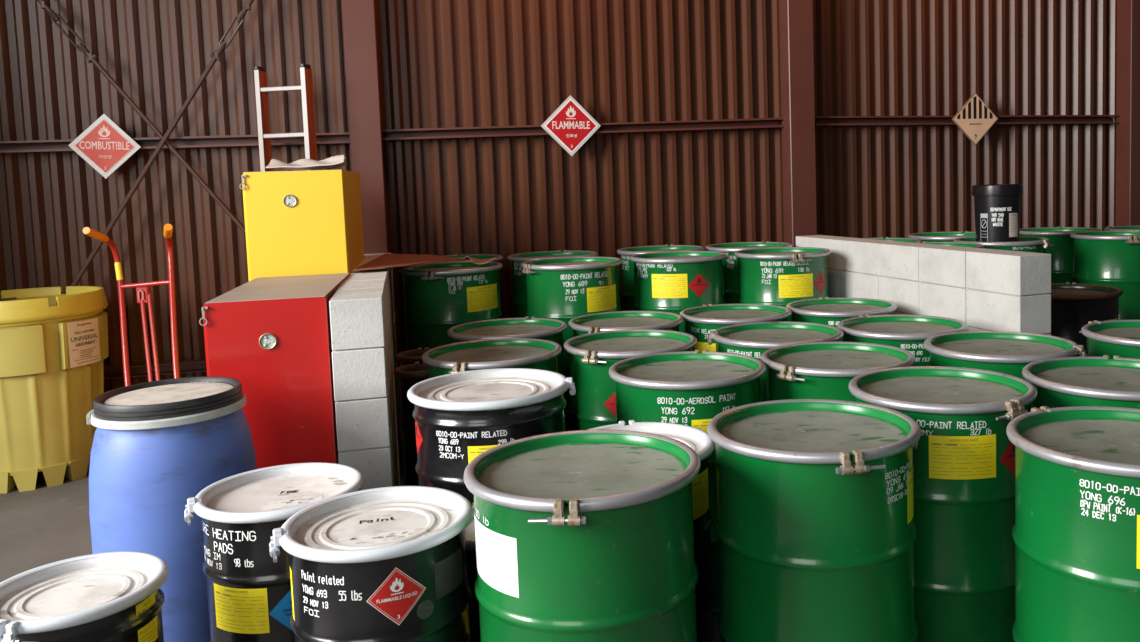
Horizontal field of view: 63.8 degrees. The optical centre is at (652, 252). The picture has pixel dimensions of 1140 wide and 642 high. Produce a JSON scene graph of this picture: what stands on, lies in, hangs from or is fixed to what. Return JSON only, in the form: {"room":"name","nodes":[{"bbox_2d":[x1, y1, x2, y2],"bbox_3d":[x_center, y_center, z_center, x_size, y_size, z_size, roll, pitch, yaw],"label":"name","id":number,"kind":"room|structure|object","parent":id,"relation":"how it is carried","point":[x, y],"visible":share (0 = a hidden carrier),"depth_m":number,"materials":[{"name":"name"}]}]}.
{"room":"industrial hall","nodes":[
{"label":"industrial hall","id":0,"kind":"room"},
{"bbox_2d":[0,429,720,641],"bbox_3d":[-0.297,1.616,1.431,18.000,0.200,11.700,-3,5,-15],"label":"floor","id":1,"kind":"structure","parent":0,"point":[43,525],"depth_m":4.56,"materials":[{"name":"concrete"}]},
{"bbox_2d":[0,286,108,493],"bbox_3d":[-3.667,0.781,5.376,0.836,1.080,0.836,-2,4,0],"label":"tub","id":2,"kind":"object","parent":1,"relation":"on","point":[54,344],"visible":0.94,"depth_m":5.14,"materials":[{"name":"yellow plastic"}]},
{"bbox_2d":[71,334,97,341],"bbox_3d":[-3.277,0.491,5.263,0.010,0.026,0.184,-1,4,13],"label":"print","id":3,"kind":"object","parent":2,"relation":"attached to","point":[74,337],"depth_m":5.25},
{"bbox_2d":[72,322,98,363],"bbox_3d":[-3.276,0.519,5.265,0.010,0.226,0.179,-1,4,13],"label":"print","id":4,"kind":"object","parent":2,"relation":"attached to","point":[85,335],"depth_m":5.26},
{"bbox_2d":[0,551,168,641],"bbox_3d":[-1.468,1.163,2.340,0.427,0.640,0.452,-2,4,0],"label":"drum","id":5,"kind":"object","parent":1,"relation":"on","point":[107,596],"visible":1,"depth_m":2.31,"materials":[{"name":"black paint"}]},
{"bbox_2d":[138,599,156,641],"bbox_3d":[-1.286,0.941,2.323,0.003,0.103,0.070,-2,4,4],"label":"print","id":6,"kind":"object","parent":5,"relation":"attached to","point":[147,608],"depth_m":2.32},
{"bbox_2d":[83,224,179,385],"bbox_3d":[-2.874,0.572,5.220,0.710,1.468,0.656,-2,4,0],"label":"hand truck","id":7,"kind":"object","parent":1,"relation":"on","point":[143,291],"visible":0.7,"depth_m":5.37,"materials":[{"name":"red metal"}]},
{"bbox_2d":[86,376,256,641],"bbox_3d":[-1.660,0.950,3.198,0.528,0.946,0.528,-2,4,0],"label":"drum","id":8,"kind":"object","parent":1,"relation":"on","point":[156,445],"visible":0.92,"depth_m":2.97,"materials":[{"name":"blue plastic"}]},
{"bbox_2d":[184,462,363,641],"bbox_3d":[-1.151,1.077,2.863,0.505,0.710,0.495,-2,4,0],"label":"drum","id":9,"kind":"object","parent":1,"relation":"on","point":[250,600],"visible":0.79,"depth_m":2.65,"materials":[{"name":"black paint"}]},
{"bbox_2d":[216,589,264,629],"bbox_3d":[-1.204,1.036,2.649,0.166,0.115,0.016,-1,5,15],"label":"print","id":10,"kind":"object","parent":9,"relation":"attached to","point":[236,609],"depth_m":2.64},
{"bbox_2d":[283,601,292,615],"bbox_3d":[-1.040,1.049,2.663,0.071,0.105,0.003,-4,5,-28],"label":"print","id":11,"kind":"object","parent":9,"relation":"attached to","point":[287,605],"depth_m":2.65,"materials":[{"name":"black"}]},
{"bbox_2d":[282,498,312,503],"bbox_3d":[-1.086,0.760,2.784,0.091,0.001,0.045,-2,4,0],"label":"print","id":12,"kind":"object","parent":9,"relation":"on","point":[284,500],"depth_m":2.79},
{"bbox_2d":[199,273,350,468],"bbox_3d":[-1.643,0.749,4.144,0.486,1.200,1.073,-3,4,-13],"label":"cabinet","id":13,"kind":"object","parent":1,"relation":"on","point":[271,335],"visible":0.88,"depth_m":3.63,"materials":[{"name":"red metal"}]},
{"bbox_2d":[254,63,317,171],"bbox_3d":[-2.355,0.006,5.992,0.368,2.445,0.096,-1,4,9],"label":"ladder","id":14,"kind":"object","parent":1,"relation":"on","point":[262,89],"visible":0.33,"depth_m":5.91,"materials":[{"name":"metal"}]},
{"bbox_2d":[239,169,363,280],"bbox_3d":[-1.929,0.412,5.187,0.510,1.730,1.063,-3,4,-13],"label":"tall cabinet","id":15,"kind":"object","parent":1,"relation":"on","point":[305,222],"visible":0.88,"depth_m":4.65,"materials":[{"name":"yellow metal"}]},
{"bbox_2d":[266,155,346,169],"bbox_3d":[-1.918,-0.505,5.109,0.393,0.070,0.553,-3,5,-15],"label":"plastic sheet","id":16,"kind":"object","parent":15,"relation":"on","point":[338,161],"visible":0.99,"depth_m":4.95,"materials":[{"name":"white plastic"}]},
{"bbox_2d":[269,486,472,641],"bbox_3d":[-0.737,1.077,2.492,0.518,0.740,0.503,-2,4,0],"label":"drum","id":17,"kind":"object","parent":1,"relation":"on","point":[383,564],"visible":1,"depth_m":2.33,"materials":[{"name":"black paint"}]},
{"bbox_2d":[350,531,411,543],"bbox_3d":[-0.712,0.748,2.389,0.158,0.001,0.046,-3,4,-13],"label":"print","id":18,"kind":"object","parent":17,"relation":"on","point":[356,537],"depth_m":2.39},
{"bbox_2d":[366,568,425,624],"bbox_3d":[-0.637,0.857,2.275,0.147,0.149,0.012,-4,5,-26],"label":"print","id":19,"kind":"object","parent":17,"relation":"attached to","point":[394,596],"depth_m":2.27},
{"bbox_2d":[394,362,427,485],"bbox_3d":[-1.075,0.925,4.294,0.231,0.790,0.257,-2,4,0],"label":"drum","id":20,"kind":"object","parent":1,"relation":"on","point":[409,375],"visible":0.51,"depth_m":4.19,"materials":[{"name":"black paint"}]},
{"bbox_2d":[395,347,429,365],"bbox_3d":[-1.161,0.899,4.672,0.255,0.790,0.281,-2,4,0],"label":"drum","id":21,"kind":"object","parent":1,"relation":"on","point":[408,357],"visible":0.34,"depth_m":4.58,"materials":[{"name":"black paint"}]},
{"bbox_2d":[465,503,480,641],"bbox_3d":[-0.464,1.122,2.900,0.377,0.570,0.391,-2,4,0],"label":"drum","id":22,"kind":"object","parent":1,"relation":"on","point":[472,574],"visible":0.06,"depth_m":2.74,"materials":[{"name":"black paint"}]},
{"bbox_2d":[407,368,575,505],"bbox_3d":[-0.577,0.926,3.409,0.615,0.890,0.591,-2,4,0],"label":"drum","id":23,"kind":"object","parent":1,"relation":"on","point":[459,417],"visible":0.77,"depth_m":3.18,"materials":[{"name":"black paint"}]},
{"bbox_2d":[422,338,561,378],"bbox_3d":[-0.703,0.876,4.114,0.619,0.890,0.646,-2,4,0],"label":"drum","id":24,"kind":"object","parent":1,"relation":"on","point":[529,353],"visible":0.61,"depth_m":4.09,"materials":[{"name":"green paint"}]},
{"bbox_2d":[447,316,566,430],"bbox_3d":[-0.742,0.824,4.811,0.619,0.890,0.646,-2,4,0],"label":"drum","id":25,"kind":"object","parent":1,"relation":"on","point":[534,328],"visible":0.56,"depth_m":4.80,"materials":[{"name":"green paint"}]},
{"bbox_2d":[463,430,700,641],"bbox_3d":[-0.168,0.989,2.421,0.619,0.890,0.643,-2,4,0],"label":"drum","id":26,"kind":"object","parent":1,"relation":"on","point":[581,535],"visible":1,"depth_m":2.19,"materials":[{"name":"green paint"}]},
{"bbox_2d":[568,311,682,336],"bbox_3d":[-0.127,0.796,4.920,0.619,0.890,0.636,-2,4,0],"label":"drum","id":27,"kind":"object","parent":1,"relation":"on","point":[617,320],"visible":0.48,"depth_m":4.97,"materials":[{"name":"green paint"}]},
{"bbox_2d":[564,329,696,430],"bbox_3d":[-0.087,0.846,4.255,0.619,0.890,0.631,-2,4,0],"label":"drum","id":28,"kind":"object","parent":1,"relation":"on","point":[592,355],"visible":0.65,"depth_m":4.06,"materials":[{"name":"green paint"}]},
{"bbox_2d":[588,420,714,641],"bbox_3d":[-0.033,0.998,3.027,0.503,0.770,0.527,-2,4,0],"label":"drum","id":29,"kind":"object","parent":1,"relation":"on","point":[699,440],"visible":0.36,"depth_m":2.92,"materials":[{"name":"black paint"}]},
{"bbox_2d":[693,474,708,515],"bbox_3d":[0.158,0.762,2.888,0.006,0.115,0.104,1,5,29],"label":"print","id":30,"kind":"object","parent":29,"relation":"attached to","point":[701,482],"depth_m":2.88},
{"bbox_2d":[609,350,765,614],"bbox_3d":[0.152,0.884,3.645,0.619,0.890,0.646,-2,4,0],"label":"drum","id":31,"kind":"object","parent":1,"relation":"on","point":[689,388],"visible":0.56,"depth_m":3.39,"materials":[{"name":"green paint"}]},
{"bbox_2d":[680,304,791,352],"bbox_3d":[0.476,0.763,5.091,0.619,0.890,0.625,-2,4,0],"label":"drum","id":32,"kind":"object","parent":1,"relation":"on","point":[699,321],"visible":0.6,"depth_m":4.99,"materials":[{"name":"green paint"}]},
{"bbox_2d":[708,321,843,401],"bbox_3d":[0.599,0.814,4.370,0.643,0.890,0.619,-2,4,0],"label":"drum","id":33,"kind":"object","parent":1,"relation":"on","point":[753,339],"visible":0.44,"depth_m":4.35,"materials":[{"name":"green paint"}]},
{"bbox_2d":[707,399,920,641],"bbox_3d":[0.487,0.945,2.715,0.619,0.890,0.642,-2,4,0],"label":"drum","id":34,"kind":"object","parent":1,"relation":"on","point":[815,528],"visible":1,"depth_m":2.48,"materials":[{"name":"green paint"}]},
{"bbox_2d":[761,342,915,401],"bbox_3d":[0.769,0.856,3.754,0.619,0.890,0.619,-2,4,0],"label":"drum","id":35,"kind":"object","parent":1,"relation":"on","point":[810,370],"visible":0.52,"depth_m":3.65,"materials":[{"name":"green paint"}]},
{"bbox_2d":[786,297,896,341],"bbox_3d":[1.086,0.733,5.222,0.619,0.890,0.643,-2,4,0],"label":"drum","id":36,"kind":"object","parent":1,"relation":"on","point":[828,311],"visible":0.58,"depth_m":5.17,"materials":[{"name":"green paint"}]},
{"bbox_2d":[837,314,968,365],"bbox_3d":[1.231,0.785,4.481,0.619,0.890,0.633,-2,4,0],"label":"drum","id":37,"kind":"object","parent":1,"relation":"on","point":[909,333],"visible":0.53,"depth_m":4.42,"materials":[{"name":"green paint"}]},
{"bbox_2d":[849,366,1036,641],"bbox_3d":[1.009,0.893,3.167,0.619,0.890,0.638,-2,4,0],"label":"drum","id":38,"kind":"object","parent":1,"relation":"on","point":[964,454],"visible":0.75,"depth_m":2.91,"materials":[{"name":"green paint"}]},
{"bbox_2d":[932,439,992,475],"bbox_3d":[0.984,0.645,2.877,0.190,0.117,0.016,-2,4,3],"label":"print","id":39,"kind":"object","parent":38,"relation":"attached to","point":[950,457],"depth_m":2.87},
{"bbox_2d":[924,331,1086,379],"bbox_3d":[1.490,0.822,3.900,0.619,0.890,0.619,-2,4,0],"label":"drum","id":40,"kind":"object","parent":1,"relation":"on","point":[1006,352],"visible":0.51,"depth_m":3.85,"materials":[{"name":"green paint"}]},
{"bbox_2d":[1006,406,1139,641],"bbox_3d":[1.313,0.933,2.525,0.619,0.890,0.632,-2,4,0],"label":"drum","id":41,"kind":"object","parent":1,"relation":"on","point":[1076,528],"visible":1,"depth_m":2.36,"materials":[{"name":"green paint"}]},
{"bbox_2d":[1022,355,1139,411],"bbox_3d":[1.658,0.864,3.269,0.619,0.890,0.642,-2,4,0],"label":"drum","id":42,"kind":"object","parent":1,"relation":"on","point":[1085,380],"visible":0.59,"depth_m":3.23,"materials":[{"name":"green paint"}]},
{"bbox_2d":[1047,282,1122,356],"bbox_3d":[2.531,0.659,5.578,0.619,0.890,0.635,-2,4,0],"label":"drum","id":43,"kind":"object","parent":1,"relation":"on","point":[1073,305],"visible":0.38,"depth_m":5.29,"materials":[{"name":"black paint"}]},
{"bbox_2d":[1079,320,1139,358],"bbox_3d":[2.261,0.783,4.074,0.619,0.890,0.619,-2,4,0],"label":"drum","id":44,"kind":"object","parent":1,"relation":"on","point":[1111,338],"visible":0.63,"depth_m":4.05,"materials":[{"name":"green paint"}]},
{"bbox_3d":[-0.896,1.057,5.966,1.160,0.260,1.160,-2,4,-7],"label":"pallet","id":45,"kind":"object","parent":1,"relation":"on","visible":0},
{"bbox_2d":[399,261,502,350],"bbox_3d":[-1.209,0.521,5.560,0.619,0.890,0.645,-2,4,0],"label":"drum","id":46,"kind":"object","parent":45,"relation":"on","point":[438,297],"visible":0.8,"depth_m":5.31,"materials":[{"name":"green paint"}]},
{"bbox_2d":[464,256,495,263],"bbox_3d":[-1.014,0.032,5.476,0.170,0.054,0.320,-2,4,0],"label":"scrap","id":47,"kind":"object","parent":46,"relation":"on","point":[476,261],"visible":1,"depth_m":5.40,"materials":[{"name":"brown cardboard"}]},
{"bbox_2d":[469,286,495,309],"bbox_3d":[-0.993,0.265,5.391,0.022,0.123,0.220,1,5,36],"label":"print","id":48,"kind":"object","parent":46,"relation":"attached to","point":[480,297],"depth_m":5.37},
{"bbox_2d":[418,254,502,318],"bbox_3d":[-1.307,0.474,6.208,0.619,0.890,0.642,-2,4,0],"label":"drum","id":49,"kind":"object","parent":45,"relation":"on","point":[498,258],"visible":0.18,"depth_m":6.33,"materials":[{"name":"green paint"}]},
{"bbox_2d":[507,250,597,317],"bbox_3d":[-0.666,0.448,6.278,0.619,0.890,0.643,-2,4,0],"label":"drum","id":50,"kind":"object","parent":45,"relation":"on","point":[519,291],"visible":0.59,"depth_m":6.09,"materials":[{"name":"green paint"}]},
{"bbox_2d":[522,257,621,413],"bbox_3d":[-0.479,0.490,5.651,0.619,0.890,0.619,-2,4,0],"label":"drum","id":51,"kind":"object","parent":45,"relation":"on","point":[564,289],"visible":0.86,"depth_m":5.38,"materials":[{"name":"green paint"}]},
{"bbox_2d":[589,287,613,309],"bbox_3d":[-0.291,0.270,5.437,0.210,0.122,0.020,-6,6,-45],"label":"print","id":52,"kind":"object","parent":51,"relation":"attached to","point":[600,298],"depth_m":5.41},
{"bbox_3d":[0.442,0.993,6.235,1.080,0.260,1.080,-2,4,-4],"label":"pallet","id":53,"kind":"object","parent":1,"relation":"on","visible":0},
{"bbox_2d":[617,244,703,310],"bbox_3d":[0.073,0.407,6.499,0.619,0.890,0.646,-2,4,0],"label":"drum","id":54,"kind":"object","parent":53,"relation":"on","point":[627,293],"visible":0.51,"depth_m":6.33,"materials":[{"name":"green paint"}]},
{"bbox_2d":[630,251,729,331],"bbox_3d":[0.193,0.453,5.858,0.643,0.890,0.619,-2,4,0],"label":"drum","id":55,"kind":"object","parent":53,"relation":"on","point":[675,282],"visible":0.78,"depth_m":5.59,"materials":[{"name":"green paint"}]},
{"bbox_2d":[653,276,685,295],"bbox_3d":[0.104,0.203,5.569,0.204,0.124,0.019,-1,5,14],"label":"print","id":56,"kind":"object","parent":55,"relation":"attached to","point":[662,285],"depth_m":5.56},
{"bbox_2d":[705,241,791,303],"bbox_3d":[0.703,0.384,6.543,0.619,0.890,0.635,-2,4,0],"label":"drum","id":57,"kind":"object","parent":53,"relation":"on","point":[730,269],"visible":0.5,"depth_m":6.29,"materials":[{"name":"green paint"}]},
{"bbox_2d":[734,247,830,320],"bbox_3d":[0.854,0.428,5.900,0.619,0.890,0.642,-2,4,0],"label":"drum","id":58,"kind":"object","parent":53,"relation":"on","point":[779,276],"visible":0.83,"depth_m":5.65,"materials":[{"name":"green paint"}]},
{"bbox_2d":[780,276,811,295],"bbox_3d":[0.892,0.203,5.620,0.201,0.119,0.018,-3,4,-9],"label":"print","id":59,"kind":"object","parent":58,"relation":"attached to","point":[789,285],"depth_m":5.61},
{"bbox_3d":[2.051,0.919,6.514,1.060,0.260,1.120,-3,5,-15],"label":"pallet","id":60,"kind":"object","parent":1,"relation":"on","visible":0},
{"bbox_2d":[863,237,921,242],"bbox_3d":[1.622,0.352,6.561,0.619,0.890,0.641,-2,4,0],"label":"drum","id":61,"kind":"object","parent":60,"relation":"on","point":[911,240],"visible":0.13,"depth_m":6.70,"materials":[{"name":"green paint"}]},
{"bbox_2d":[908,231,975,241],"bbox_3d":[2.291,0.297,6.999,0.619,0.890,0.619,-2,4,0],"label":"drum","id":62,"kind":"object","parent":60,"relation":"on","point":[925,236],"visible":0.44,"depth_m":6.95,"materials":[{"name":"green paint"}]},
{"bbox_2d":[912,241,983,247],"bbox_3d":[1.844,0.390,5.969,0.619,0.890,0.643,-2,4,0],"label":"drum","id":63,"kind":"object","parent":60,"relation":"on","point":[961,244],"visible":0.15,"depth_m":6.10,"materials":[{"name":"green paint"}]},
{"bbox_2d":[953,236,1052,252],"bbox_3d":[2.414,0.346,6.305,0.619,0.890,0.619,-2,4,0],"label":"drum","id":64,"kind":"object","parent":60,"relation":"on","point":[1026,243],"visible":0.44,"depth_m":6.02,"materials":[{"name":"green paint"}]},
{"bbox_2d":[972,184,1022,241],"bbox_3d":[2.355,-0.261,6.209,0.326,0.405,0.326,-2,4,0],"label":"bucket","id":65,"kind":"object","parent":64,"relation":"on","point":[997,207],"visible":0.9,"depth_m":6.08,"materials":[{"name":"black plastic"}]},
{"bbox_2d":[981,214,987,241],"bbox_3d":[2.236,-0.163,6.131,0.003,0.200,0.056,-5,5,-35],"label":"print","id":66,"kind":"object","parent":65,"relation":"attached to","point":[984,217],"depth_m":6.13},
{"bbox_3d":[3.479,0.843,6.893,1.000,0.260,1.000,-3,5,-15],"label":"pallet","id":67,"kind":"object","parent":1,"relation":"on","visible":0},
{"bbox_2d":[1019,226,1100,283],"bbox_3d":[3.170,0.258,7.136,0.619,0.890,0.635,-2,4,0],"label":"drum","id":68,"kind":"object","parent":67,"relation":"on","point":[1061,252],"visible":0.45,"depth_m":6.85,"materials":[{"name":"green paint"}]},
{"bbox_2d":[1070,231,1139,319],"bbox_3d":[3.321,0.303,6.487,0.619,0.890,0.645,-2,4,0],"label":"drum","id":69,"kind":"object","parent":67,"relation":"on","point":[1107,258],"visible":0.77,"depth_m":6.25,"materials":[{"name":"green paint"}]},
{"bbox_2d":[1104,225,1139,230],"bbox_3d":[3.820,0.247,6.999,0.619,0.890,0.619,-2,4,0],"label":"drum","id":70,"kind":"object","parent":67,"relation":"on","point":[1133,227],"visible":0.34,"depth_m":7.22,"materials":[{"name":"green paint"}]},
{"bbox_2d":[329,253,400,490],"bbox_3d":[-1.507,0.702,4.954,0.203,1.217,2.716,-3,5,-15],"label":"wall","id":71,"kind":"structure","parent":0,"point":[362,308],"depth_m":3.64,"materials":[{"name":"concrete"}]},
{"bbox_2d":[342,0,388,253],"bbox_3d":[-1.972,-1.303,6.183,0.208,5.000,0.170,-3,5,-15],"label":"support column","id":72,"kind":"structure","parent":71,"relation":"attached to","point":[359,17],"depth_m":6.13,"materials":[{"name":"brown metal"}]},
{"bbox_2d":[353,253,465,270],"bbox_3d":[-1.365,0.043,5.325,0.540,0.022,1.193,-3,4,-8],"label":"cardboard sheet","id":73,"kind":"object","parent":71,"relation":"on","point":[387,260],"visible":1,"depth_m":5.22,"materials":[{"name":"brown cardboard"}]},
{"bbox_2d":[0,0,1116,412],"bbox_3d":[-0.010,-1.420,6.880,12.877,5.000,0.044,-3,5,-15],"label":"wall","id":74,"kind":"structure","parent":0,"point":[442,63],"depth_m":6.70,"materials":[{"name":"brown metal"}]},
{"bbox_2d":[68,114,140,178],"bbox_3d":[-3.501,-0.680,5.830,0.414,0.414,0.037,-3,5,-15],"label":"sign","id":75,"kind":"object","parent":74,"relation":"attached to","point":[104,145],"visible":1,"depth_m":5.82,"materials":[{"name":"metal"}]},
{"bbox_2d":[37,0,245,234],"bbox_3d":[-3.365,-0.991,5.837,2.604,3.538,0.038,-3,5,-15],"label":"rod","id":76,"kind":"object","parent":74,"relation":"attached to","point":[92,57],"visible":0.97,"depth_m":5.84,"materials":[{"name":"paint"}]},
{"bbox_2d":[103,358,206,378],"bbox_3d":[-4.082,0.813,5.845,4.256,0.070,0.113,-3,5,-15],"label":"trim","id":77,"kind":"structure","parent":74,"relation":"attached to","point":[193,365],"depth_m":6.07,"materials":[{"name":"brown metal"}]},
{"bbox_2d":[71,0,253,285],"bbox_3d":[-3.218,-0.606,5.867,2.345,3.636,0.038,-3,5,-15],"label":"rod","id":78,"kind":"object","parent":74,"relation":"attached to","point":[215,56],"visible":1,"depth_m":5.87,"materials":[{"name":"paint"}]},
{"bbox_2d":[0,132,349,153],"bbox_3d":[-4.131,-0.662,5.734,4.256,0.112,0.108,-3,5,-15],"label":"trim","id":79,"kind":"structure","parent":74,"relation":"attached to","point":[28,146],"depth_m":6.03,"materials":[{"name":"brown metal"}]},
{"bbox_2d":[541,95,600,155],"bbox_3d":[-0.590,-0.919,6.603,0.440,0.440,0.037,-3,5,-15],"label":"sign","id":80,"kind":"object","parent":74,"relation":"attached to","point":[570,125],"visible":1,"depth_m":6.59,"materials":[{"name":"metal"}]},
{"bbox_2d":[382,118,783,140],"bbox_3d":[-0.436,-0.914,6.718,2.992,0.116,0.108,-3,5,-15],"label":"trim","id":81,"kind":"structure","parent":74,"relation":"attached to","point":[755,123],"depth_m":6.70,"materials":[{"name":"brown metal"}]},
{"bbox_2d":[779,0,816,246],"bbox_3d":[1.115,-1.467,7.009,0.208,5.000,0.170,-3,5,-15],"label":"support column","id":82,"kind":"structure","parent":74,"relation":"attached to","point":[795,16],"depth_m":6.97,"materials":[{"name":"brown metal"}]},
{"bbox_2d":[815,115,1119,125],"bbox_3d":[2.617,-1.094,7.534,2.921,0.096,0.108,-3,5,-15],"label":"trim","id":83,"kind":"structure","parent":74,"relation":"attached to","point":[1002,119],"depth_m":7.50,"materials":[{"name":"brown metal"}]},
{"bbox_2d":[952,93,997,144],"bbox_3d":[2.645,-1.095,7.469,0.430,0.430,0.035,-3,5,-15],"label":"sign","id":84,"kind":"object","parent":74,"relation":"attached to","point":[975,118],"visible":1,"depth_m":7.45,"materials":[{"name":"brown metal"}]},
{"bbox_2d":[1116,0,1139,225],"bbox_3d":[4.134,-1.627,7.816,0.208,5.000,0.170,-3,5,-15],"label":"support column","id":85,"kind":"structure","parent":74,"relation":"attached to","point":[1128,11],"depth_m":7.79,"materials":[{"name":"brown metal"}]},
{"bbox_2d":[796,235,1050,334],"bbox_3d":[1.514,0.541,5.537,0.198,1.197,2.216,-3,5,-20],"label":"wall","id":86,"kind":"structure","parent":0,"point":[984,289],"depth_m":4.95,"materials":[{"name":"concrete"}]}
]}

